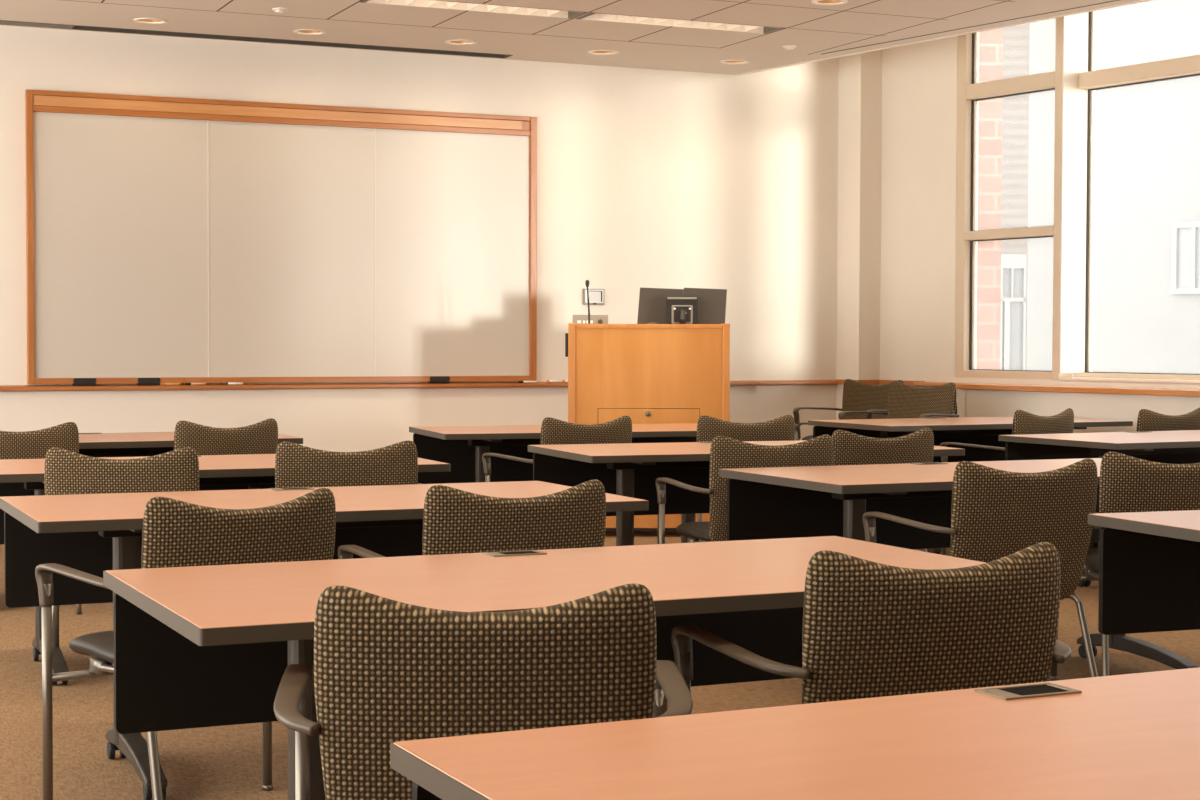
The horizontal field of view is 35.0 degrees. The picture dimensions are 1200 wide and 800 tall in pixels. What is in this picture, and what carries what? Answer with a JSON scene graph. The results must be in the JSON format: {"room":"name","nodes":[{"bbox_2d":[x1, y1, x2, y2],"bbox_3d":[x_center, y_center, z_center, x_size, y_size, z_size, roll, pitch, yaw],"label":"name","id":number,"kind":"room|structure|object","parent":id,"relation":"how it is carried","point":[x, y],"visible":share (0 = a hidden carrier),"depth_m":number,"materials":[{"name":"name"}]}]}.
{"room":"classroom","nodes":[
{"label":"classroom","id":0,"kind":"room"},
{"bbox_2d":[0,25,838,451],"bbox_3d":[-2.533,-1.035,12.114,10.412,3.700,0.250,-1,2,-24],"label":"wall","id":1,"kind":"structure","parent":0,"point":[647,178],"depth_m":13.00,"materials":[{"name":"paint"}]},
{"bbox_2d":[25,89,536,383],"bbox_3d":[-1.953,-1.002,12.207,3.323,1.780,0.048,-1,2,-24],"label":"whiteboard","id":2,"kind":"object","parent":1,"relation":"attached to","point":[169,239],"visible":1,"depth_m":12.15,"materials":[{"name":"beige plastic"}]},
{"bbox_2d":[0,380,837,391],"bbox_3d":[-2.751,-0.078,11.881,9.807,0.038,0.055,-1,2,-24],"label":"trim","id":3,"kind":"structure","parent":1,"relation":"attached to","point":[3,388],"depth_m":12.30,"materials":[{"name":"brown wood"}]},
{"bbox_2d":[72,378,95,384],"bbox_3d":[-3.165,-0.113,11.689,0.140,0.044,0.044,-1,2,-24],"label":"eraser","id":4,"kind":"object","parent":3,"relation":"on","point":[77,381],"visible":1,"depth_m":11.67,"materials":[{"name":"black fabric"}]},
{"bbox_2d":[137,378,159,384],"bbox_3d":[-2.809,-0.117,11.847,0.140,0.044,0.044,-1,2,-24],"label":"eraser","id":5,"kind":"object","parent":3,"relation":"on","point":[142,381],"visible":1,"depth_m":11.83,"materials":[{"name":"black fabric"}]},
{"bbox_2d":[160,383,180,384],"bbox_3d":[-2.684,-0.102,11.894,0.130,0.019,0.019,-1,2,-24],"label":"marker","id":6,"kind":"object","parent":3,"relation":"on","point":[160,383],"visible":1,"depth_m":11.89,"materials":[{"name":"brown"}]},
{"bbox_2d":[185,383,205,384],"bbox_3d":[-2.538,-0.104,11.959,0.130,0.019,0.019,-1,2,-24],"label":"marker","id":7,"kind":"object","parent":3,"relation":"on","point":[185,383],"visible":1,"depth_m":11.95,"materials":[{"name":"brown"}]},
{"bbox_2d":[223,383,242,384],"bbox_3d":[-2.323,-0.106,12.054,0.130,0.019,0.019,-1,2,-24],"label":"marker","id":8,"kind":"object","parent":3,"relation":"on","point":[223,383],"visible":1,"depth_m":12.05,"materials":[{"name":"white plastic"}]},
{"bbox_2d":[428,376,449,382],"bbox_3d":[-1.067,-0.136,12.620,0.140,0.044,0.044,-1,2,-24],"label":"eraser","id":9,"kind":"object","parent":3,"relation":"on","point":[433,379],"visible":1,"depth_m":12.60,"materials":[{"name":"black rubber"}]},
{"bbox_2d":[518,381,536,382],"bbox_3d":[-0.490,-0.126,12.867,0.130,0.019,0.019,-1,2,-24],"label":"marker","id":10,"kind":"object","parent":3,"relation":"on","point":[518,381],"visible":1,"depth_m":12.86,"materials":[{"name":"white plastic"}]},
{"bbox_2d":[546,380,557,382],"bbox_3d":[-0.326,-0.128,12.940,0.080,0.019,0.019,-1,2,-24],"label":"marker","id":11,"kind":"object","parent":3,"relation":"on","point":[547,381],"visible":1,"depth_m":12.93,"materials":[{"name":"white plastic"}]},
{"bbox_2d":[583,289,604,304],"bbox_3d":[-0.041,-0.708,13.078,0.156,0.112,0.029,-1,2,-24],"label":"wall control panel","id":12,"kind":"object","parent":1,"relation":"attached to","point":[596,296],"visible":0.94,"depth_m":13.07,"materials":[{"name":"beige plastic"}]},
{"bbox_2d":[735,0,1152,74],"bbox_3d":[5.911,-2.287,6.271,0.034,0.454,17.498,-1,2,-34],"label":"trim","id":13,"kind":"structure","parent":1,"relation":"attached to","point":[1141,1],"depth_m":11.71,"materials":[{"name":"beige paint"}]},
{"bbox_2d":[0,0,1140,74],"bbox_3d":[1.800,-2.252,4.447,12.142,0.465,17.200,-1,2,-24],"label":"ceiling","id":14,"kind":"structure","parent":0,"point":[816,30],"depth_m":11.33,"materials":[{"name":"tile"}]},
{"bbox_2d":[133,18,167,23],"bbox_3d":[-2.655,-2.296,11.258,0.204,0.117,0.204,-1,2,-24],"label":"recessed light","id":15,"kind":"object","parent":14,"relation":"in","point":[138,20],"visible":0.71,"depth_m":11.31,"materials":[{"name":"white glass"}]},
{"bbox_2d":[0,20,512,57],"bbox_3d":[-3.253,-2.327,11.482,5.790,0.153,0.150,-1,2,-24],"label":"projection screen slot","id":16,"kind":"object","parent":14,"relation":"attached to","point":[2,22],"visible":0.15,"depth_m":11.99,"materials":[{"name":"grey metal"}]},
{"bbox_2d":[272,8,287,12],"bbox_3d":[-1.823,-2.219,10.864,0.090,0.022,0.090,-1,2,-24],"label":"smoke detector","id":17,"kind":"object","parent":14,"relation":"attached to","point":[277,10],"visible":1,"depth_m":10.84,"materials":[{"name":"white plastic"}]},
{"bbox_2d":[293,29,326,34],"bbox_3d":[-1.773,-2.306,11.649,0.204,0.117,0.204,-1,2,-24],"label":"recessed light","id":18,"kind":"object","parent":14,"relation":"in","point":[299,31],"visible":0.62,"depth_m":11.70,"materials":[{"name":"white glass"}]},
{"bbox_2d":[445,39,476,44],"bbox_3d":[-0.878,-2.315,12.035,0.204,0.117,0.204,-1,2,-24],"label":"recessed light","id":19,"kind":"object","parent":14,"relation":"in","point":[457,41],"visible":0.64,"depth_m":12.08,"materials":[{"name":"white glass"}]},
{"bbox_2d":[360,0,587,18],"bbox_3d":[-0.706,-2.281,10.791,1.287,0.118,0.227,-1,2,-24],"label":"ceiling light","id":20,"kind":"object","parent":14,"relation":"attached to","point":[418,3],"visible":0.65,"depth_m":10.88,"materials":[{"name":"white plastic"}]},
{"bbox_2d":[588,50,618,54],"bbox_3d":[0.022,-2.325,12.434,0.204,0.117,0.204,-1,2,-24],"label":"recessed light","id":21,"kind":"object","parent":14,"relation":"in","point":[595,52],"visible":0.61,"depth_m":12.49,"materials":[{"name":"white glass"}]},
{"bbox_2d":[576,13,784,33],"bbox_3d":[0.487,-2.294,11.320,1.277,0.118,0.227,-1,2,-24],"label":"ceiling light","id":22,"kind":"object","parent":14,"relation":"attached to","point":[591,16],"visible":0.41,"depth_m":11.39,"materials":[{"name":"white plastic"}]},
{"bbox_2d":[720,59,749,63],"bbox_3d":[0.910,-2.335,12.839,0.204,0.117,0.204,-1,2,-24],"label":"recessed light","id":23,"kind":"object","parent":14,"relation":"in","point":[729,61],"visible":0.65,"depth_m":12.88,"materials":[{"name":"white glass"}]},
{"bbox_2d":[783,45,796,49],"bbox_3d":[1.212,-2.251,12.177,0.090,0.022,0.090,-1,2,-24],"label":"smoke detector","id":24,"kind":"object","parent":14,"relation":"attached to","point":[787,47],"visible":1,"depth_m":12.15,"materials":[{"name":"white plastic"}]},
{"bbox_2d":[811,0,847,5],"bbox_3d":[1.275,-2.263,10.562,0.204,0.117,0.204,-1,2,-24],"label":"recessed light","id":25,"kind":"object","parent":14,"relation":"in","point":[816,2],"visible":1,"depth_m":10.62,"materials":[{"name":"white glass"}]},
{"bbox_2d":[823,0,1119,53],"bbox_3d":[2.301,-2.235,11.293,0.010,0.013,2.958,-1,2,-35],"label":"trim","id":26,"kind":"structure","parent":14,"relation":"attached to","point":[1115,0],"depth_m":11.36,"materials":[{"name":"grey metal"}]},
{"bbox_2d":[0,531,1199,799],"bbox_3d":[2.162,1.118,4.772,13.000,0.120,17.300,-1,2,-24],"label":"floor","id":27,"kind":"structure","parent":0,"point":[225,762],"depth_m":6.00,"materials":[{"name":"carpet"}]},
{"bbox_2d":[0,422,81,613],"bbox_3d":[-2.609,0.510,8.474,0.660,0.838,0.636,-1,2,-23],"label":"armchair","id":28,"kind":"object","parent":27,"relation":"on","point":[35,444],"visible":0.17,"depth_m":8.24,"materials":[{"name":"brown fabric"}]},
{"bbox_2d":[41,447,198,699],"bbox_3d":[-1.622,0.570,6.623,0.660,0.838,0.636,0,2,-5],"label":"armchair","id":29,"kind":"object","parent":27,"relation":"on","point":[66,472],"visible":0.16,"depth_m":6.34,"materials":[{"name":"brown fabric"}]},
{"bbox_2d":[35,488,335,799],"bbox_3d":[-0.997,0.631,4.720,0.660,0.838,0.636,-1,2,-39],"label":"armchair","id":30,"kind":"object","parent":27,"relation":"on","point":[175,533],"visible":0.41,"depth_m":4.53,"materials":[{"name":"brown fabric"}]},
{"bbox_2d":[79,432,302,456],"bbox_3d":[-2.348,0.543,8.988,1.718,0.740,0.880,-1,2,-26],"label":"table","id":31,"kind":"object","parent":27,"relation":"on","point":[130,444],"visible":0.2,"depth_m":8.94,"materials":[{"name":"brown laminate"}]},
{"bbox_2d":[0,454,450,684],"bbox_3d":[-1.507,0.602,7.191,1.718,0.740,0.880,-1,2,-23],"label":"table","id":32,"kind":"object","parent":27,"relation":"on","point":[18,477],"visible":0.27,"depth_m":7.08,"materials":[{"name":"brown"}]},
{"bbox_2d":[174,418,277,454],"bbox_3d":[-1.831,0.500,8.840,0.660,0.838,0.636,-1,2,-37],"label":"armchair","id":33,"kind":"object","parent":27,"relation":"on","point":[261,437],"visible":0.15,"depth_m":8.60,"materials":[{"name":"brown fabric"}]},
{"bbox_2d":[0,481,648,799],"bbox_3d":[-0.807,0.655,5.554,1.718,0.740,0.880,-1,2,-24],"label":"table","id":34,"kind":"object","parent":27,"relation":"on","point":[94,534],"visible":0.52,"depth_m":5.57,"materials":[{"name":"brown"}]},
{"bbox_2d":[270,487,314,490],"bbox_3d":[-0.953,0.277,5.895,0.124,0.007,0.069,-1,2,-24],"label":"power outlet","id":35,"kind":"object","parent":34,"relation":"attached to","point":[296,488],"depth_m":5.88,"materials":[{"name":"black"}]},
{"bbox_2d":[248,440,420,488],"bbox_3d":[-0.961,0.558,7.066,0.660,0.838,0.636,0,2,-13],"label":"armchair","id":36,"kind":"object","parent":27,"relation":"on","point":[296,465],"visible":0.16,"depth_m":6.78,"materials":[{"name":"brown fabric"}]},
{"bbox_2d":[338,480,605,558],"bbox_3d":[-0.318,0.622,5.087,0.660,0.838,0.636,-1,2,-27],"label":"armchair","id":37,"kind":"object","parent":27,"relation":"on","point":[455,521],"visible":0.24,"depth_m":4.82,"materials":[{"name":"brown fabric"}]},
{"bbox_2d":[274,583,692,799],"bbox_3d":[-0.188,0.685,3.074,0.660,0.838,0.636,0,2,-4],"label":"armchair","id":38,"kind":"object","parent":27,"relation":"on","point":[385,671],"visible":0.74,"depth_m":2.80,"materials":[{"name":"fabric"}]},
{"bbox_2d":[103,536,985,799],"bbox_3d":[-0.034,0.712,3.792,1.718,0.740,0.880,-1,2,-25],"label":"table","id":39,"kind":"object","parent":27,"relation":"on","point":[211,645],"visible":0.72,"depth_m":3.81,"materials":[{"name":"brown laminate"}]},
{"bbox_2d":[483,550,546,556],"bbox_3d":[-0.184,0.334,4.131,0.125,0.007,0.070,-1,2,-24],"label":"power outlet","id":40,"kind":"object","parent":39,"relation":"attached to","point":[522,553],"depth_m":4.12,"materials":[{"name":"black"}]},
{"bbox_2d":[409,423,696,542],"bbox_3d":[-0.073,0.516,10.064,1.718,0.740,0.880,0,2,-18],"label":"table","id":41,"kind":"object","parent":27,"relation":"on","point":[462,447],"visible":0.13,"depth_m":10.18,"materials":[{"name":"brown laminate"}]},
{"bbox_2d":[482,416,631,481],"bbox_3d":[-0.186,0.490,9.316,0.660,0.838,0.636,-1,2,-32],"label":"armchair","id":42,"kind":"object","parent":27,"relation":"on","point":[554,431],"visible":0.25,"depth_m":9.06,"materials":[{"name":"brown fabric"}]},
{"bbox_2d":[565,323,729,530],"bbox_3d":[0.287,0.174,11.972,1.005,1.305,0.726,0,2,0],"label":"podium","id":43,"kind":"object","parent":27,"relation":"on","point":[645,373],"visible":0.5,"depth_m":11.62,"materials":[{"name":"brown wood"}]},
{"bbox_2d":[585,280,589,323],"bbox_3d":[-0.066,-0.587,11.711,0.060,0.302,0.060,0,2,0],"label":"gooseneck microphone","id":44,"kind":"object","parent":43,"relation":"on","point":[587,282],"visible":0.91,"depth_m":11.71,"materials":[{"name":"black plastic"}]},
{"bbox_2d":[573,315,607,323],"bbox_3d":[-0.061,-0.495,12.130,0.225,0.092,0.188,0,2,0],"label":"control unit","id":45,"kind":"object","parent":43,"relation":"on","point":[577,319],"visible":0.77,"depth_m":12.04,"materials":[{"name":"beige plastic"}]},
{"bbox_2d":[637,288,683,323],"bbox_3d":[0.379,-0.574,11.952,0.292,0.262,0.160,0,2,0],"label":"monitor","id":46,"kind":"object","parent":43,"relation":"on","point":[652,301],"visible":0.52,"depth_m":11.91,"materials":[{"name":"brown"}]},
{"bbox_2d":[666,296,698,323],"bbox_3d":[0.510,-0.536,11.808,0.205,0.213,0.130,0,2,0],"label":"display","id":47,"kind":"object","parent":43,"relation":"on","point":[679,309],"visible":0.96,"depth_m":11.81,"materials":[{"name":"black plastic"}]},
{"bbox_2d":[683,288,726,323],"bbox_3d":[0.653,-0.573,11.952,0.282,0.262,0.160,0,2,0],"label":"monitor","id":48,"kind":"object","parent":43,"relation":"on","point":[712,302],"visible":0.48,"depth_m":11.91,"materials":[{"name":"brown"}]},
{"bbox_2d":[657,415,794,543],"bbox_3d":[0.652,0.485,9.561,0.660,0.838,0.636,0,2,-16],"label":"armchair","id":49,"kind":"object","parent":27,"relation":"on","point":[782,428],"visible":0.2,"depth_m":9.28,"materials":[{"name":"brown fabric"}]},
{"bbox_2d":[656,435,833,543],"bbox_3d":[0.598,0.547,7.573,0.660,0.838,0.636,0,2,-17],"label":"armchair","id":50,"kind":"object","parent":27,"relation":"on","point":[725,452],"visible":0.33,"depth_m":7.30,"materials":[{"name":"brown fabric"}]},
{"bbox_2d":[528,440,964,545],"bbox_3d":[0.634,0.573,8.332,1.718,0.740,0.880,0,2,-20],"label":"table","id":51,"kind":"object","parent":27,"relation":"on","point":[632,470],"visible":0.19,"depth_m":8.41,"materials":[{"name":"brown laminate"}]},
{"bbox_2d":[390,667,1199,799],"bbox_3d":[0.720,0.764,2.181,1.718,0.740,0.880,-1,2,-25],"label":"table","id":52,"kind":"object","parent":27,"relation":"on","point":[1136,736],"visible":1,"depth_m":2.15,"materials":[{"name":"laminate"}]},
{"bbox_2d":[974,683,1081,699],"bbox_3d":[0.566,0.387,2.518,0.126,0.007,0.071,-1,2,-24],"label":"power outlet","id":53,"kind":"object","parent":52,"relation":"attached to","point":[1032,691],"depth_m":2.51,"materials":[{"name":"black plastic"}]},
{"bbox_2d":[795,423,807,439],"bbox_3d":[1.687,0.389,12.732,0.636,0.838,0.660,-2,2,-44],"label":"armchair","id":54,"kind":"object","parent":27,"relation":"on","point":[797,428],"visible":0.16,"depth_m":12.79,"materials":[{"name":"brown plastic"}]},
{"bbox_2d":[793,379,903,440],"bbox_3d":[1.678,0.285,12.720,0.636,0.838,0.660,-2,2,-44],"label":"armchair","id":55,"kind":"object","parent":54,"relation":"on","point":[857,396],"visible":0.35,"depth_m":12.90,"materials":[{"name":"brown fabric"}]},
{"bbox_2d":[671,542,1071,703],"bbox_3d":[0.517,0.670,3.607,0.660,0.838,0.636,0,2,-19],"label":"armchair","id":56,"kind":"object","parent":27,"relation":"on","point":[870,629],"visible":0.44,"depth_m":3.33,"materials":[{"name":"brown fabric"}]},
{"bbox_2d":[831,428,933,551],"bbox_3d":[1.073,0.531,8.132,0.660,0.838,0.636,-1,2,-26],"label":"armchair","id":57,"kind":"object","parent":27,"relation":"on","point":[850,448],"visible":0.2,"depth_m":7.86,"materials":[{"name":"brown fabric"}]},
{"bbox_2d":[719,458,1198,668],"bbox_3d":[1.393,0.620,6.872,1.718,0.740,0.880,-1,2,-24],"label":"table","id":58,"kind":"object","parent":27,"relation":"on","point":[803,501],"visible":0.4,"depth_m":6.94,"materials":[{"name":"brown"}]},
{"bbox_2d":[910,462,947,464],"bbox_3d":[1.245,0.242,7.212,0.125,0.007,0.069,-1,2,-24],"label":"power outlet","id":59,"kind":"object","parent":58,"relation":"attached to","point":[929,463],"depth_m":7.19,"materials":[{"name":"black"}]},
{"bbox_2d":[808,416,1132,553],"bbox_3d":[2.181,0.488,11.170,1.718,0.740,0.880,-1,2,-26],"label":"table","id":60,"kind":"object","parent":27,"relation":"on","point":[986,431],"visible":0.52,"depth_m":11.14,"materials":[{"name":"brown laminate"}]},
{"bbox_2d":[863,458,1100,676],"bbox_3d":[1.231,0.595,6.086,0.660,0.838,0.636,0,2,-20],"label":"armchair","id":61,"kind":"object","parent":27,"relation":"on","point":[996,514],"visible":0.52,"depth_m":5.83,"materials":[{"name":"brown fabric"}]},
{"bbox_2d":[939,408,1073,554],"bbox_3d":[2.247,0.461,10.475,0.660,0.838,0.636,-1,2,-40],"label":"armchair","id":62,"kind":"object","parent":27,"relation":"on","point":[1024,422],"visible":0.23,"depth_m":10.22,"materials":[{"name":"brown fabric"}]},
{"bbox_2d":[999,430,1199,586],"bbox_3d":[2.940,0.543,9.476,1.718,0.740,0.880,-1,2,-28],"label":"table","id":63,"kind":"object","parent":27,"relation":"on","point":[1180,446],"visible":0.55,"depth_m":9.36,"materials":[{"name":"brown laminate"}]},
{"bbox_2d":[1126,431,1149,432],"bbox_3d":[2.774,0.166,9.808,0.124,0.007,0.068,-1,2,-28],"label":"power outlet","id":64,"kind":"object","parent":63,"relation":"attached to","point":[1126,431],"depth_m":9.79,"materials":[{"name":"black"}]},
{"bbox_2d":[1050,452,1199,680],"bbox_3d":[1.913,0.583,6.543,0.660,0.838,0.636,0,2,1],"label":"armchair","id":65,"kind":"object","parent":27,"relation":"on","point":[1127,483],"visible":0.27,"depth_m":6.27,"materials":[{"name":"brown fabric"}]},
{"bbox_2d":[1088,510,1199,634],"bbox_3d":[2.271,0.680,5.037,1.718,0.740,0.880,0,2,-20],"label":"table","id":66,"kind":"object","parent":27,"relation":"on","point":[1149,562],"visible":1,"depth_m":5.14,"materials":[{"name":"brown"}]},
{"bbox_2d":[1136,408,1199,430],"bbox_3d":[3.018,0.458,10.668,0.660,0.838,0.636,-1,2,-31],"label":"armchair","id":67,"kind":"object","parent":27,"relation":"on","point":[1148,420],"visible":0.11,"depth_m":10.37,"materials":[{"name":"brown fabric"}]},
{"bbox_3d":[1.908,0.411,12.045,0.660,0.838,0.636,2,2,44],"label":"armchair","id":68,"kind":"object","parent":27,"relation":"on","visible":0},
{"bbox_2d":[838,381,958,419],"bbox_3d":[1.900,0.307,12.033,0.660,0.838,0.636,2,2,44],"label":"armchair","id":69,"kind":"object","parent":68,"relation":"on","point":[904,401],"visible":0.44,"depth_m":12.19,"materials":[{"name":"brown fabric"}]},
{"bbox_2d":[880,36,1199,416],"bbox_3d":[6.866,-0.842,6.777,0.421,3.700,17.700,-1,2,-33],"label":"wall","id":70,"kind":"structure","parent":0,"point":[919,149],"depth_m":13.41,"materials":[{"name":"paint"}]},
{"bbox_2d":[836,50,881,419],"bbox_3d":[1.865,-1.026,13.841,0.200,3.600,0.296,-1,2,-33],"label":"column","id":71,"kind":"structure","parent":70,"relation":"attached to","point":[859,75],"depth_m":13.73,"materials":[{"name":"paint"}]},
{"bbox_2d":[836,379,924,385],"bbox_3d":[2.001,-0.124,13.629,0.230,0.035,0.690,-1,2,-33],"label":"trim","id":72,"kind":"structure","parent":70,"relation":"attached to","point":[840,381],"depth_m":13.70,"materials":[{"name":"brown wood"}]},
{"bbox_2d":[955,17,1071,379],"bbox_3d":[2.767,-1.390,12.750,0.125,2.500,0.960,-1,2,-33],"label":"window","id":73,"kind":"structure","parent":70,"relation":"in","point":[970,91],"depth_m":13.03,"materials":[{"name":"beige paint"}]},
{"bbox_2d":[914,382,1199,396],"bbox_3d":[6.810,0.124,6.282,0.246,0.036,16.880,-1,2,-33],"label":"trim","id":74,"kind":"structure","parent":70,"relation":"attached to","point":[974,386],"depth_m":11.95,"materials":[{"name":"brown wood"}]},
{"bbox_2d":[961,389,1199,432],"bbox_3d":[6.982,0.591,6.069,0.206,0.882,16.310,-1,2,-33],"label":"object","id":75,"kind":"structure","parent":70,"relation":"attached to","point":[974,403],"depth_m":11.94,"materials":[{"name":"paint"}]},
{"bbox_2d":[1059,11,1199,384],"bbox_3d":[3.960,-1.332,11.091,0.300,2.505,3.125,-1,2,-33],"label":"window","id":76,"kind":"structure","parent":70,"relation":"in","point":[1080,76],"depth_m":12.36,"materials":[{"name":"beige paint"}]},
{"label":"outside","id":77,"kind":"structure","parent":0,"visible":0},
{"bbox_3d":[18.943,1.087,16.653,31.888,0.100,75.000,-1,2,-24],"label":"ground","id":78,"kind":"structure","parent":77,"visible":0},
{"bbox_2d":[976,28,1002,369],"bbox_3d":[3.134,-2.785,15.822,0.296,7.600,0.840,0,2,0],"label":"brick pier","id":79,"kind":"structure","parent":78,"relation":"on","point":[990,41],"depth_m":15.46,"materials":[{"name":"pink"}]},
{"bbox_2d":[1000,23,1029,369],"bbox_3d":[4.114,-3.609,19.873,0.299,9.000,2.050,0,2,0],"label":"neighboring wing","id":80,"kind":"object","parent":78,"relation":"on","point":[1016,39],"visible":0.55,"depth_m":18.94},
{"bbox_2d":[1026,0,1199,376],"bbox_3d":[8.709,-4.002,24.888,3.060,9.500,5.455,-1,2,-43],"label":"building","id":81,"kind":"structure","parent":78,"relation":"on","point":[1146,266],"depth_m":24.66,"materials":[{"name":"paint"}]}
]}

